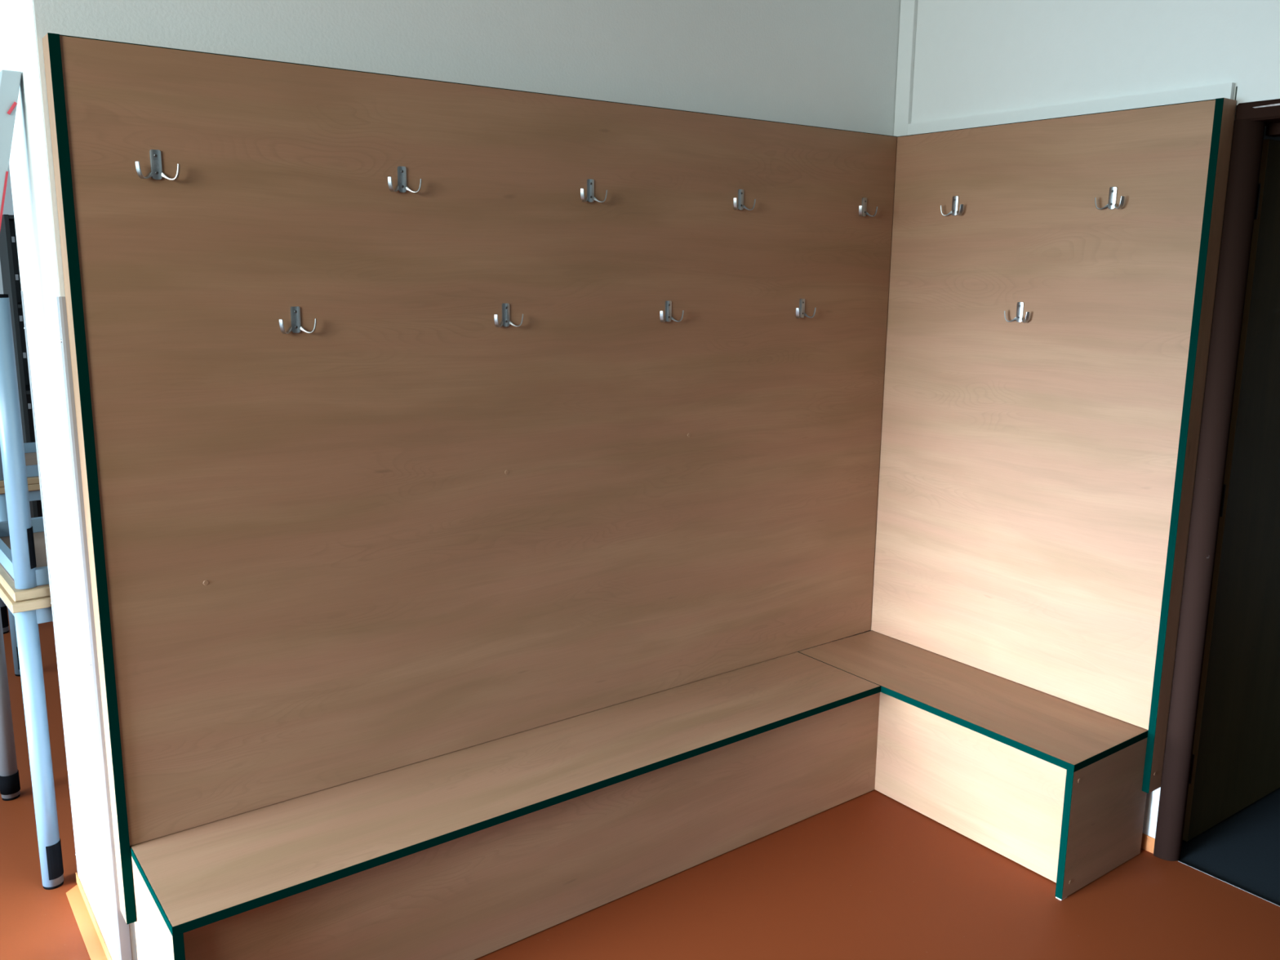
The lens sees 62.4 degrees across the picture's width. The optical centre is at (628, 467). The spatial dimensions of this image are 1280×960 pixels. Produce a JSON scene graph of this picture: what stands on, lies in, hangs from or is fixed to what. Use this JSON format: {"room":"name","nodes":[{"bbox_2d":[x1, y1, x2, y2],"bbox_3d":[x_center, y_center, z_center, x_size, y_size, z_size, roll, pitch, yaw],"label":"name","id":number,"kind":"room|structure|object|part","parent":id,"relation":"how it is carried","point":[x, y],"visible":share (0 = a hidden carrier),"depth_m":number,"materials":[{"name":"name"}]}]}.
{"room":"changing room","nodes":[
{"label":"changing room","id":0,"kind":"room"},
{"bbox_2d":[0,165,13,293],"bbox_3d":[-5.359,-1.245,6.708,6.900,3.250,0.100,-7,13,-36],"label":"wall","id":1,"kind":"structure","parent":0,"point":[8,209],"depth_m":7.33,"materials":[{"name":"white paint"}]},
{"bbox_2d":[0,0,900,959],"bbox_3d":[-0.206,-0.544,3.244,2.840,3.250,0.550,-7,13,-36],"label":"wall","id":2,"kind":"structure","parent":0,"point":[828,64],"depth_m":2.64,"materials":[{"name":"white paint"}]},
{"bbox_2d":[21,290,79,879],"bbox_3d":[-1.500,0.343,2.772,0.029,1.593,0.028,-7,13,-36],"label":"trim","id":3,"kind":"structure","parent":2,"relation":"attached to","point":[22,296],"depth_m":2.75,"materials":[{"name":"grey wood"}]},
{"bbox_2d":[66,872,112,959],"bbox_3d":[-1.365,1.189,2.688,0.036,0.034,0.610,-7,13,-36],"label":"baseboard","id":4,"kind":"structure","parent":2,"relation":"attached to","point":[97,948],"depth_m":2.75,"materials":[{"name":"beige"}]},
{"bbox_2d":[56,296,132,959],"bbox_3d":[-1.187,0.425,2.358,0.029,1.593,0.028,-7,13,-36],"label":"trim","id":5,"kind":"structure","parent":2,"relation":"attached to","point":[122,931],"depth_m":2.33,"materials":[{"name":"grey wood"}]},
{"bbox_2d":[42,32,897,924],"bbox_3d":[-0.142,-0.038,2.998,2.526,1.919,0.068,-7,13,-36],"label":"wall panel","id":6,"kind":"object","parent":2,"relation":"attached to","point":[411,526],"visible":1,"depth_m":2.67,"materials":[{"name":"brown wood"}]},
{"bbox_2d":[135,149,180,180],"bbox_3d":[-0.979,-0.629,2.195,0.087,0.061,0.027,-7,13,-36],"label":"coat hook","id":7,"kind":"object","parent":6,"relation":"attached to","point":[156,172],"visible":1,"depth_m":2.20,"materials":[{"name":"grey metal"}]},
{"bbox_3d":[-0.985,-0.631,2.202,0.022,0.060,0.006,-7,13,-36],"label":"plate","id":8,"kind":"part","parent":7,"relation":"part of","materials":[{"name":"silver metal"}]},
{"bbox_2d":[279,306,316,333],"bbox_3d":[-0.759,-0.338,2.419,0.087,0.061,0.027,-7,13,-36],"label":"coat hook","id":9,"kind":"object","parent":6,"relation":"attached to","point":[295,327],"visible":1,"depth_m":2.42,"materials":[{"name":"grey metal"}]},
{"bbox_3d":[-0.764,-0.339,2.426,0.022,0.060,0.006,-7,13,-36],"label":"plate","id":10,"kind":"part","parent":9,"relation":"part of","materials":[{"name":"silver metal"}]},
{"bbox_2d":[387,166,422,193],"bbox_3d":[-0.536,-0.687,2.519,0.087,0.061,0.027,-7,13,-36],"label":"coat hook","id":11,"kind":"object","parent":6,"relation":"attached to","point":[402,187],"visible":1,"depth_m":2.52,"materials":[{"name":"grey metal"}]},
{"bbox_3d":[-0.541,-0.689,2.526,0.022,0.060,0.006,-7,13,-36],"label":"plate","id":12,"kind":"part","parent":11,"relation":"part of","materials":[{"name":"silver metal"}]},
{"bbox_2d":[493,303,523,327],"bbox_3d":[-0.314,-0.396,2.744,0.087,0.061,0.027,-7,13,-36],"label":"coat hook","id":13,"kind":"object","parent":6,"relation":"attached to","point":[505,322],"visible":1,"depth_m":2.75,"materials":[{"name":"grey metal"}]},
{"bbox_3d":[-0.320,-0.397,2.752,0.022,0.060,0.006,-7,13,-36],"label":"plate","id":14,"kind":"part","parent":13,"relation":"part of","materials":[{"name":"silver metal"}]},
{"bbox_2d":[580,178,607,202],"bbox_3d":[-0.097,-0.744,2.840,0.087,0.061,0.027,-7,13,-36],"label":"coat hook","id":15,"kind":"object","parent":6,"relation":"attached to","point":[590,197],"visible":1,"depth_m":2.84,"materials":[{"name":"grey metal"}]},
{"bbox_3d":[-0.102,-0.746,2.847,0.022,0.060,0.006,-7,13,-36],"label":"plate","id":16,"kind":"part","parent":15,"relation":"part of","materials":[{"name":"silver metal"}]},
{"bbox_2d":[659,300,684,322],"bbox_3d":[0.121,-0.452,3.063,0.087,0.061,0.027,-7,13,-36],"label":"coat hook","id":17,"kind":"object","parent":6,"relation":"attached to","point":[668,316],"visible":1,"depth_m":3.07,"materials":[{"name":"grey metal"}]},
{"bbox_3d":[0.116,-0.454,3.070,0.022,0.060,0.006,-7,13,-36],"label":"plate","id":18,"kind":"part","parent":17,"relation":"part of","materials":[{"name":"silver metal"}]},
{"bbox_2d":[733,189,755,210],"bbox_3d":[0.342,-0.801,3.161,0.087,0.061,0.027,-7,13,-36],"label":"coat hook","id":19,"kind":"object","parent":6,"relation":"attached to","point":[740,206],"visible":1,"depth_m":3.16,"materials":[{"name":"grey metal"}]},
{"bbox_3d":[0.337,-0.803,3.169,0.022,0.060,0.006,-7,13,-36],"label":"plate","id":20,"kind":"part","parent":19,"relation":"part of","materials":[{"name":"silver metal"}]},
{"bbox_2d":[795,298,816,318],"bbox_3d":[0.563,-0.510,3.386,0.087,0.061,0.027,-7,13,-36],"label":"coat hook","id":21,"kind":"object","parent":6,"relation":"attached to","point":[800,312],"visible":1,"depth_m":3.39,"materials":[{"name":"grey metal"}]},
{"bbox_3d":[0.557,-0.511,3.393,0.022,0.060,0.006,-7,13,-36],"label":"plate","id":22,"kind":"part","parent":21,"relation":"part of","materials":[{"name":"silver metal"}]},
{"bbox_2d":[858,197,877,217],"bbox_3d":[0.784,-0.859,3.485,0.087,0.061,0.027,-7,13,-36],"label":"coat hook","id":23,"kind":"object","parent":6,"relation":"attached to","point":[862,209],"visible":1,"depth_m":3.49,"materials":[{"name":"grey metal"}]},
{"bbox_3d":[0.779,-0.861,3.492,0.022,0.060,0.006,-7,13,-36],"label":"plate","id":24,"kind":"part","parent":23,"relation":"part of","materials":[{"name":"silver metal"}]},
{"bbox_2d":[0,606,1279,959],"bbox_3d":[-0.661,1.145,3.180,9.800,0.052,11.800,-7,13,-36],"label":"floor","id":25,"kind":"structure","parent":0,"point":[868,876],"depth_m":2.89,"materials":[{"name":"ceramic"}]},
{"bbox_2d":[0,70,21,230],"bbox_3d":[-1.518,0.201,2.341,0.480,2.095,0.066,-7,13,-36],"label":"whiteboard","id":26,"kind":"object","parent":25,"relation":"on","point":[10,81],"visible":1,"depth_m":2.27,"materials":[{"name":"grey"}]},
{"bbox_2d":[0,483,40,676],"bbox_3d":[-2.233,0.357,4.962,1.300,0.805,0.700,-7,13,-36],"label":"table","id":27,"kind":"object","parent":25,"relation":"on","point":[34,494],"visible":0.14,"depth_m":4.37,"materials":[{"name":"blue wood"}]},
{"bbox_3d":[-2.913,0.383,4.851,0.052,0.769,0.052,-7,13,-36],"label":"leg","id":28,"kind":"part","parent":27,"relation":"part of","materials":[{"name":"metal"}]},
{"bbox_3d":[-2.539,0.480,4.356,0.052,0.769,0.052,-7,13,-36],"label":"leg","id":29,"kind":"part","parent":27,"relation":"part of","materials":[{"name":"blue metal"}]},
{"bbox_2d":[0,442,39,487],"bbox_3d":[-2.224,-0.426,4.816,1.300,0.788,0.700,-7,13,-36],"label":"table","id":30,"kind":"object","parent":27,"relation":"on","point":[30,451],"visible":0.02,"depth_m":4.33,"materials":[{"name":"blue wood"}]},
{"bbox_3d":[-2.530,-0.324,4.206,0.052,0.752,0.052,-7,13,-36],"label":"leg","id":31,"kind":"part","parent":30,"relation":"part of","materials":[{"name":"blue metal"}]},
{"bbox_3d":[-2.227,-0.088,4.880,1.256,0.044,0.656,-7,13,-36],"label":"apron frame","id":32,"kind":"part","parent":30,"relation":"part of","materials":[{"name":"blue metal"}]},
{"bbox_3d":[-2.230,0.011,4.897,1.256,0.044,0.656,-7,13,-36],"label":"apron frame","id":33,"kind":"part","parent":27,"relation":"part of","materials":[{"name":"blue metal"}]},
{"bbox_2d":[0,214,42,517],"bbox_3d":[-3.025,-0.482,6.238,1.022,1.925,0.342,-7,13,-36],"label":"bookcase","id":34,"kind":"object","parent":25,"relation":"on","point":[9,260],"visible":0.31,"depth_m":5.83,"materials":[{"name":"black"}]},
{"bbox_3d":[-3.011,-1.414,6.053,0.977,0.020,0.317,-7,13,-36],"label":"shelf","id":35,"kind":"part","parent":34,"relation":"part of","materials":[{"name":"black"}]},
{"bbox_3d":[-3.015,-0.950,6.142,0.977,0.020,0.317,-7,13,-36],"label":"shelf","id":36,"kind":"part","parent":34,"relation":"part of","materials":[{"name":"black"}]},
{"bbox_3d":[-3.019,-0.488,6.229,0.977,0.020,0.317,-7,13,-36],"label":"shelf","id":37,"kind":"part","parent":34,"relation":"part of","materials":[{"name":"black"}]},
{"bbox_2d":[0,582,63,889],"bbox_3d":[-1.316,0.635,3.477,1.300,0.828,0.700,-8,14,-38],"label":"table","id":38,"kind":"object","parent":25,"relation":"on","point":[28,614],"visible":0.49,"depth_m":2.86,"materials":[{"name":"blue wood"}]},
{"bbox_3d":[-1.990,0.666,3.336,0.052,0.792,0.052,-8,14,-38],"label":"leg","id":39,"kind":"part","parent":38,"relation":"part of","materials":[{"name":"blue metal"}]},
{"bbox_2d":[0,293,50,601],"bbox_3d":[-1.308,-0.162,3.340,1.300,0.788,0.700,-8,14,-38],"label":"chair","id":40,"kind":"object","parent":38,"relation":"on","point":[24,569],"visible":0.28,"depth_m":2.73,"materials":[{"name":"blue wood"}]},
{"bbox_3d":[-1.585,-0.056,2.717,0.052,0.752,0.052,-8,14,-38],"label":"leg","id":41,"kind":"part","parent":40,"relation":"part of","materials":[{"name":"blue metal"}]},
{"bbox_3d":[-1.310,0.176,3.404,1.256,0.044,0.656,-8,14,-38],"label":"apron frame","id":42,"kind":"part","parent":40,"relation":"part of","materials":[{"name":"blue metal"}]},
{"bbox_3d":[-1.312,0.277,3.409,1.256,0.044,0.656,-8,14,-38],"label":"apron frame","id":43,"kind":"part","parent":38,"relation":"part of","materials":[{"name":"blue metal"}]},
{"bbox_2d":[129,651,880,959],"bbox_3d":[-0.148,0.965,2.938,2.194,0.400,0.398,-7,13,-36],"label":"bench","id":44,"kind":"object","parent":25,"relation":"on","point":[476,851],"visible":0.89,"depth_m":2.70,"materials":[{"name":"brown wood"}]},
{"bbox_3d":[-1.021,1.087,2.303,0.020,0.375,0.396,-7,13,-36],"label":"panel","id":45,"kind":"part","parent":44,"relation":"part of","materials":[{"name":"brown wood"}]},
{"bbox_2d":[797,630,1148,900],"bbox_3d":[1.049,0.890,3.387,0.406,0.400,1.036,-7,13,-35],"label":"bench","id":46,"kind":"object","parent":25,"relation":"on","point":[1050,784],"visible":0.86,"depth_m":3.12,"materials":[{"name":"brown wood"}]},
{"bbox_3d":[1.027,0.935,3.196,0.018,0.375,0.700,-7,13,-35],"label":"panel","id":47,"kind":"part","parent":46,"relation":"part of","materials":[{"name":"brown wood"}]},
{"bbox_3d":[1.347,0.977,2.987,0.404,0.375,0.020,-7,13,-35],"label":"panel","id":48,"kind":"part","parent":46,"relation":"part of","materials":[{"name":"brown wood"}]},
{"bbox_2d":[870,0,1279,838],"bbox_3d":[2.624,-0.190,1.509,0.148,3.250,5.665,-7,13,-35],"label":"wall","id":49,"kind":"structure","parent":0,"point":[962,64],"depth_m":3.09,"materials":[{"name":"white paint"}]},
{"bbox_2d":[870,97,1236,793],"bbox_3d":[1.222,-0.088,3.321,0.068,1.919,1.075,-7,13,-35],"label":"wall panel","id":50,"kind":"object","parent":49,"relation":"attached to","point":[1037,476],"visible":1,"depth_m":3.18,"materials":[{"name":"brown wood"}]},
{"bbox_2d":[940,195,963,216],"bbox_3d":[1.036,-0.836,3.376,0.027,0.061,0.087,-7,13,-35],"label":"coat hook","id":51,"kind":"object","parent":50,"relation":"attached to","point":[954,211],"visible":1,"depth_m":3.38,"materials":[{"name":"grey metal"}]},
{"bbox_3d":[1.044,-0.837,3.382,0.006,0.060,0.022,-7,13,-35],"label":"plate","id":52,"kind":"part","parent":51,"relation":"part of","materials":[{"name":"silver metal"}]},
{"bbox_2d":[1004,302,1029,322],"bbox_3d":[1.188,-0.474,3.228,0.027,0.061,0.087,-7,13,-35],"label":"coat hook","id":53,"kind":"object","parent":50,"relation":"attached to","point":[1020,310],"visible":1,"depth_m":3.23,"materials":[{"name":"grey metal"}]},
{"bbox_3d":[1.196,-0.476,3.233,0.006,0.060,0.022,-7,13,-35],"label":"plate","id":54,"kind":"part","parent":53,"relation":"part of","materials":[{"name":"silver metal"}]},
{"bbox_2d":[1094,186,1124,209],"bbox_3d":[1.347,-0.754,2.955,0.027,0.061,0.087,-7,13,-35],"label":"coat hook","id":55,"kind":"object","parent":50,"relation":"attached to","point":[1112,204],"visible":1,"depth_m":2.96,"materials":[{"name":"grey metal"}]},
{"bbox_3d":[1.355,-0.755,2.961,0.006,0.060,0.022,-7,13,-35],"label":"plate","id":56,"kind":"part","parent":55,"relation":"part of","materials":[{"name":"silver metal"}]},
{"bbox_2d":[1140,832,1155,853],"bbox_3d":[1.307,1.056,3.472,0.004,0.048,0.858,-7,13,-35],"label":"baseboard","id":57,"kind":"structure","parent":49,"relation":"attached to","point":[1147,842],"depth_m":3.15,"materials":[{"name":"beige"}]},
{"bbox_2d":[1153,98,1279,861],"bbox_3d":[2.244,0.125,2.843,1.011,2.126,0.992,-7,13,-35],"label":"door","id":58,"kind":"structure","parent":49,"relation":"in","point":[1222,753],"depth_m":3.03,"materials":[{"name":"brown paint"}]},
{"bbox_3d":[2.035,0.082,3.258,0.858,2.038,0.034,-7,13,-35],"label":"panel","id":59,"kind":"part","parent":58,"relation":"part of","materials":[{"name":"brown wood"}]},
{"bbox_2d":[1177,860,1279,906],"bbox_3d":[1.869,1.225,2.757,0.002,0.012,0.870,-7,13,-36],"label":"trim","id":60,"kind":"structure","parent":49,"relation":"attached to","point":[1178,860],"depth_m":2.98,"materials":[{"name":"grey metal"}]},
{"bbox_2d":[1263,125,1279,140],"bbox_3d":[3.575,-0.199,3.076,3.040,2.700,4.400,-7,13,-36],"label":"wall","id":61,"kind":"structure","parent":0,"point":[1265,137],"depth_m":5.11,"materials":[{"name":"paint"}]}
]}

